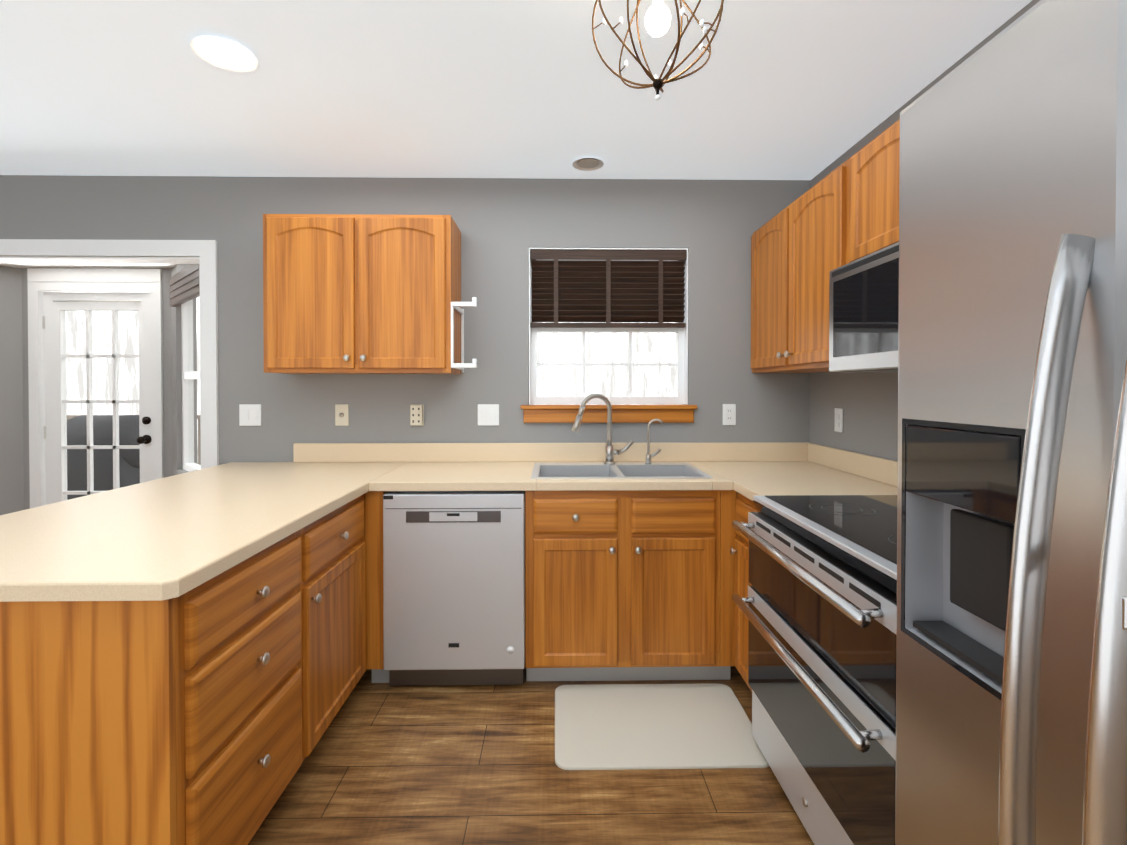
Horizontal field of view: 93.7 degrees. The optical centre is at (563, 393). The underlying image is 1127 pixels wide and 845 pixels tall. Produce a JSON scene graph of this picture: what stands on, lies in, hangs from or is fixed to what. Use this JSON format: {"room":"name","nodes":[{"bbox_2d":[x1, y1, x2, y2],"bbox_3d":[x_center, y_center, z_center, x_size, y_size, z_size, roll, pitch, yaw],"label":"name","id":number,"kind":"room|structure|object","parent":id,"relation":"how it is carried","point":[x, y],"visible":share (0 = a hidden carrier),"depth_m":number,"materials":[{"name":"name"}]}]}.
{"room":"kitchen","nodes":[
{"label":"kitchen","id":0,"kind":"room"},
{"bbox_2d":[0,263,176,268],"bbox_3d":[-3.297,-0.917,3.404,2.930,0.080,0.909,0,1,-1],"label":"ceiling","id":1,"kind":"structure","parent":0,"point":[121,266],"depth_m":3.64,"materials":[{"name":"white paint"}]},
{"bbox_2d":[0,264,197,514],"bbox_3d":[-3.296,0.163,3.409,2.836,2.240,0.900,0,1,-1],"label":"wall","id":2,"kind":"structure","parent":0,"point":[14,447],"depth_m":3.71,"materials":[{"name":"grey paint"}]},
{"bbox_2d":[27,268,163,507],"bbox_3d":[-3.298,0.202,3.771,0.920,2.155,0.178,0,1,-1],"label":"door","id":3,"kind":"structure","parent":2,"relation":"in","point":[48,308],"depth_m":3.75,"materials":[{"name":"white wood"}]},
{"bbox_2d":[169,264,199,306],"bbox_3d":[-2.366,-0.686,3.326,0.824,0.200,0.036,1,1,43],"label":"window blind","id":4,"kind":"object","parent":2,"relation":"attached to","point":[184,285],"visible":0.71,"depth_m":3.31,"materials":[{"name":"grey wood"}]},
{"bbox_2d":[181,299,200,471],"bbox_3d":[-2.310,-0.107,3.392,0.878,1.274,0.060,1,1,43],"label":"window","id":5,"kind":"structure","parent":2,"relation":"in","point":[189,375],"depth_m":3.65,"materials":[{"name":"white"}]},
{"bbox_2d":[0,175,810,464],"bbox_3d":[-2.064,0.059,2.918,7.080,2.457,0.120,0,1,-1],"label":"wall","id":6,"kind":"structure","parent":0,"point":[504,225],"depth_m":2.88,"materials":[{"name":"grey paint"}]},
{"bbox_2d":[0,239,218,468],"bbox_3d":[-3.288,0.233,2.890,2.840,2.110,0.136,0,1,-1],"label":"trim","id":7,"kind":"structure","parent":6,"relation":"attached to","point":[202,254],"depth_m":2.84,"materials":[{"name":"white wood"}]},
{"bbox_2d":[239,404,260,425],"bbox_3d":[-1.696,0.118,2.859,0.116,0.116,0.009,0,1,-1],"label":"light switch","id":8,"kind":"object","parent":6,"relation":"attached to","point":[249,414],"visible":1,"depth_m":2.86,"materials":[{"name":"white plastic"}]},
{"bbox_2d":[335,404,348,425],"bbox_3d":[-1.203,0.118,2.866,0.072,0.116,0.011,0,1,-1],"label":"jack","id":9,"kind":"object","parent":6,"relation":"attached to","point":[341,414],"visible":1,"depth_m":2.87,"materials":[{"name":"beige plastic"}]},
{"bbox_2d":[263,214,460,373],"bbox_3d":[-1.009,-0.487,2.699,0.910,0.771,0.335,0,1,-1],"label":"upper cabinet","id":10,"kind":"object","parent":6,"relation":"attached to","point":[360,294],"visible":1,"depth_m":2.57,"materials":[{"name":"brown wood"}]},
{"bbox_2d":[451,297,476,372],"bbox_3d":[-0.490,-0.290,2.726,0.125,0.360,0.300,0,1,-1],"label":"towel holder","id":11,"kind":"object","parent":10,"relation":"attached to","point":[462,365],"visible":1,"depth_m":2.58,"materials":[{"name":"white"}]},
{"bbox_2d":[410,404,423,425],"bbox_3d":[-0.795,0.118,2.863,0.072,0.116,0.030,0,1,-1],"label":"outlet","id":12,"kind":"object","parent":6,"relation":"attached to","point":[416,414],"visible":1,"depth_m":2.85,"materials":[{"name":"beige plastic"}]},
{"bbox_2d":[478,404,498,424],"bbox_3d":[-0.410,0.118,2.880,0.116,0.116,0.009,0,1,-1],"label":"light switch","id":13,"kind":"object","parent":6,"relation":"attached to","point":[488,414],"visible":1,"depth_m":2.88,"materials":[{"name":"white plastic"}]},
{"bbox_2d":[521,248,696,422],"bbox_3d":[0.246,-0.317,2.932,0.960,0.955,0.150,0,1,-1],"label":"window","id":14,"kind":"structure","parent":6,"relation":"in","point":[683,413],"depth_m":2.94,"materials":[{"name":"white"}]},
{"bbox_2d":[530,249,685,327],"bbox_3d":[0.247,-0.575,2.919,0.856,0.422,0.047,0,1,-1],"label":"window blind","id":15,"kind":"object","parent":14,"relation":"attached to","point":[608,287],"visible":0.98,"depth_m":2.91,"materials":[{"name":"brown wood"}]},
{"bbox_2d":[723,404,735,424],"bbox_3d":[0.910,0.118,2.901,0.072,0.116,0.009,0,1,-1],"label":"duplex electrical outlet","id":16,"kind":"object","parent":6,"relation":"attached to","point":[729,414],"visible":1,"depth_m":2.90,"materials":[{"name":"white plastic"}]},
{"bbox_2d":[0,0,1031,179],"bbox_3d":[-2.022,-1.193,0.356,7.080,0.100,5.220,0,1,-1],"label":"ceiling","id":17,"kind":"structure","parent":0,"point":[769,90],"depth_m":1.99,"materials":[{"name":"white paint"}]},
{"bbox_2d":[190,36,258,72],"bbox_3d":[-1.145,-1.151,1.791,0.196,0.012,0.196,0,1,-1],"label":"recessed light","id":18,"kind":"object","parent":17,"relation":"in","point":[224,54],"visible":0.96,"depth_m":1.79,"materials":[{"name":"white plastic"}]},
{"bbox_2d":[572,158,603,170],"bbox_3d":[0.124,-1.161,2.671,0.160,0.010,0.160,0,1,-1],"label":"recessed light","id":19,"kind":"object","parent":17,"relation":"in","point":[587,164],"visible":0.96,"depth_m":2.68,"materials":[{"name":"white"}]},
{"bbox_2d":[592,0,723,100],"bbox_3d":[0.231,-0.947,1.334,0.318,0.412,0.326,0,1,-1],"label":"pendant light","id":20,"kind":"object","parent":17,"relation":"hanging from","point":[657,19],"visible":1,"depth_m":1.31,"materials":[{"name":"brown metal"}]},
{"bbox_2d":[248,659,813,844],"bbox_3d":[-2.029,1.359,0.832,7.080,0.100,6.120,0,1,-1],"label":"floor","id":21,"kind":"structure","parent":0,"point":[384,764],"depth_m":1.74,"materials":[{"name":"brown wood"}]},
{"bbox_2d":[0,494,365,844],"bbox_3d":[-1.145,0.863,1.697,0.631,0.874,1.152,0,1,-1],"label":"base cabinet","id":22,"kind":"object","parent":21,"relation":"on","point":[206,712],"depth_m":1.17,"materials":[{"name":"brown wood"}]},
{"bbox_2d":[0,478,371,601],"bbox_3d":[-1.300,0.405,1.659,0.965,0.039,1.140,0,1,-1],"label":"countertop","id":23,"kind":"structure","parent":22,"relation":"on","point":[169,537],"depth_m":1.47,"materials":[{"name":"laminate"}]},
{"bbox_2d":[365,491,536,682],"bbox_3d":[-0.496,0.854,2.577,0.731,0.874,0.621,0,1,-1],"label":"base cabinet","id":24,"kind":"object","parent":21,"relation":"on","point":[373,499],"depth_m":2.28,"materials":[{"name":"brown wood"}]},
{"bbox_2d":[383,491,525,685],"bbox_3d":[-0.475,0.856,2.545,0.604,0.864,0.575,0,1,-1],"label":"dishwasher","id":25,"kind":"object","parent":21,"relation":"on","point":[453,587],"visible":0.98,"depth_m":2.26,"materials":[{"name":"silver metal"}]},
{"bbox_2d":[537,490,736,680],"bbox_3d":[0.291,0.854,2.590,0.920,0.874,0.621,0,1,-1],"label":"base cabinet","id":26,"kind":"object","parent":21,"relation":"on","point":[629,585],"depth_m":2.29,"materials":[{"name":"brown wood"}]},
{"bbox_2d":[165,443,860,490],"bbox_3d":[-0.219,0.345,2.567,3.157,0.141,0.642,0,1,-1],"label":"countertop","id":27,"kind":"structure","parent":26,"relation":"on","point":[390,466],"depth_m":2.74,"materials":[{"name":"laminate"}]},
{"bbox_2d":[571,393,633,464],"bbox_3d":[0.203,0.186,2.743,0.332,0.369,0.107,0,1,-1],"label":"faucet","id":28,"kind":"object","parent":27,"relation":"on","point":[611,452],"visible":1,"depth_m":2.75,"materials":[{"name":"silver metal"}]},
{"bbox_2d":[531,462,713,478],"bbox_3d":[0.257,0.469,2.577,0.812,0.194,0.476,0,1,-1],"label":"sink","id":29,"kind":"object","parent":27,"relation":"in","point":[597,471],"visible":0.23,"depth_m":2.72,"materials":[{"name":"silver metal"}]},
{"bbox_2d":[645,419,662,463],"bbox_3d":[0.476,0.252,2.771,0.093,0.236,0.032,0,1,-1],"label":"filter faucet","id":30,"kind":"object","parent":27,"relation":"on","point":[649,456],"visible":1,"depth_m":2.76,"materials":[{"name":"silver metal"}]},
{"bbox_2d":[704,442,841,449],"bbox_3d":[1.041,0.345,2.597,0.637,0.141,0.420,0,1,-1],"label":"backsplash","id":31,"kind":"structure","parent":26,"relation":"on","point":[722,445],"depth_m":2.89,"materials":[{"name":"laminate"}]},
{"bbox_2d":[732,454,897,501],"bbox_3d":[1.049,0.350,2.112,0.637,0.141,0.310,0,1,-1],"label":"countertop","id":32,"kind":"structure","parent":26,"relation":"on","point":[752,474],"depth_m":2.34,"materials":[{"name":"laminate"}]},
{"bbox_2d":[555,683,768,769],"bbox_3d":[0.351,1.291,2.080,0.770,0.010,0.510,0,1,-1],"label":"rug","id":33,"kind":"object","parent":21,"relation":"on","point":[648,726],"visible":0.94,"depth_m":2.03,"materials":[{"name":"beige fabric"}]},
{"bbox_2d":[730,492,760,691],"bbox_3d":[1.034,0.856,2.437,0.654,0.874,0.951,0,1,-1],"label":"base cabinet","id":34,"kind":"object","parent":21,"relation":"on","point":[744,505],"visible":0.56,"depth_m":2.20,"materials":[{"name":"brown wood"}]},
{"bbox_2d":[732,495,896,844],"bbox_3d":[0.989,0.839,1.528,0.742,0.926,0.855,0,1,-1],"label":"range","id":35,"kind":"object","parent":21,"relation":"on","point":[820,611],"visible":0.35,"depth_m":1.42,"materials":[{"name":"silver metal"}]},
{"bbox_2d":[895,0,1126,844],"bbox_3d":[0.912,0.416,0.402,0.922,1.775,0.915,0,1,-1],"label":"refrigerator","id":36,"kind":"object","parent":21,"relation":"on","point":[1011,681],"visible":1,"depth_m":0.61,"materials":[{"name":"silver metal"}]},
{"bbox_2d":[809,0,1039,460],"bbox_3d":[1.458,0.086,0.365,0.120,2.457,5.100,0,1,-1],"label":"wall","id":37,"kind":"structure","parent":0,"point":[867,403],"depth_m":2.42,"materials":[{"name":"grey paint"}]},
{"bbox_2d":[751,158,849,372],"bbox_3d":[1.179,-0.489,2.425,0.365,0.763,0.954,0,1,-1],"label":"upper cabinet","id":38,"kind":"object","parent":37,"relation":"attached to","point":[799,248],"visible":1,"depth_m":2.32,"materials":[{"name":"brown wood"}]},
{"bbox_2d":[834,408,842,431],"bbox_3d":[1.356,0.133,2.605,0.009,0.116,0.072,0,1,-1],"label":"outlet","id":39,"kind":"object","parent":37,"relation":"attached to","point":[838,420],"visible":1,"depth_m":2.60,"materials":[{"name":"white plastic"}]},
{"bbox_2d":[849,119,899,262],"bbox_3d":[1.194,-0.655,1.517,0.365,0.411,0.851,0,1,-1],"label":"upper cabinet","id":40,"kind":"object","parent":37,"relation":"attached to","point":[874,197],"visible":0.25,"depth_m":1.77,"materials":[{"name":"brown wood"}]},
{"bbox_2d":[829,242,898,372],"bbox_3d":[1.157,-0.258,1.520,0.438,0.376,0.849,0,1,-1],"label":"microwave","id":41,"kind":"object","parent":40,"relation":"attached to","point":[863,311],"visible":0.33,"depth_m":1.71,"materials":[{"name":"silver metal"}]},
{"label":"outside","id":42,"kind":"structure","parent":0,"visible":0},
{"bbox_3d":[-3.540,1.335,5.163,5.000,0.100,2.570,0,1,-1],"label":"floor","id":43,"kind":"structure","parent":42,"visible":0},
{"bbox_2d":[67,415,139,499],"bbox_3d":[-4.309,0.748,5.079,0.600,1.074,0.600,0,1,-1],"label":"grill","id":44,"kind":"object","parent":43,"relation":"on","point":[128,478],"depth_m":4.80,"materials":[{"name":"grey"}]},
{"bbox_2d":[67,415,200,464],"bbox_3d":[-3.559,0.768,6.342,4.900,1.010,0.120,0,1,-1],"label":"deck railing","id":45,"kind":"object","parent":43,"relation":"on","point":[199,439],"depth_m":6.31,"materials":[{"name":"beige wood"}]}
]}

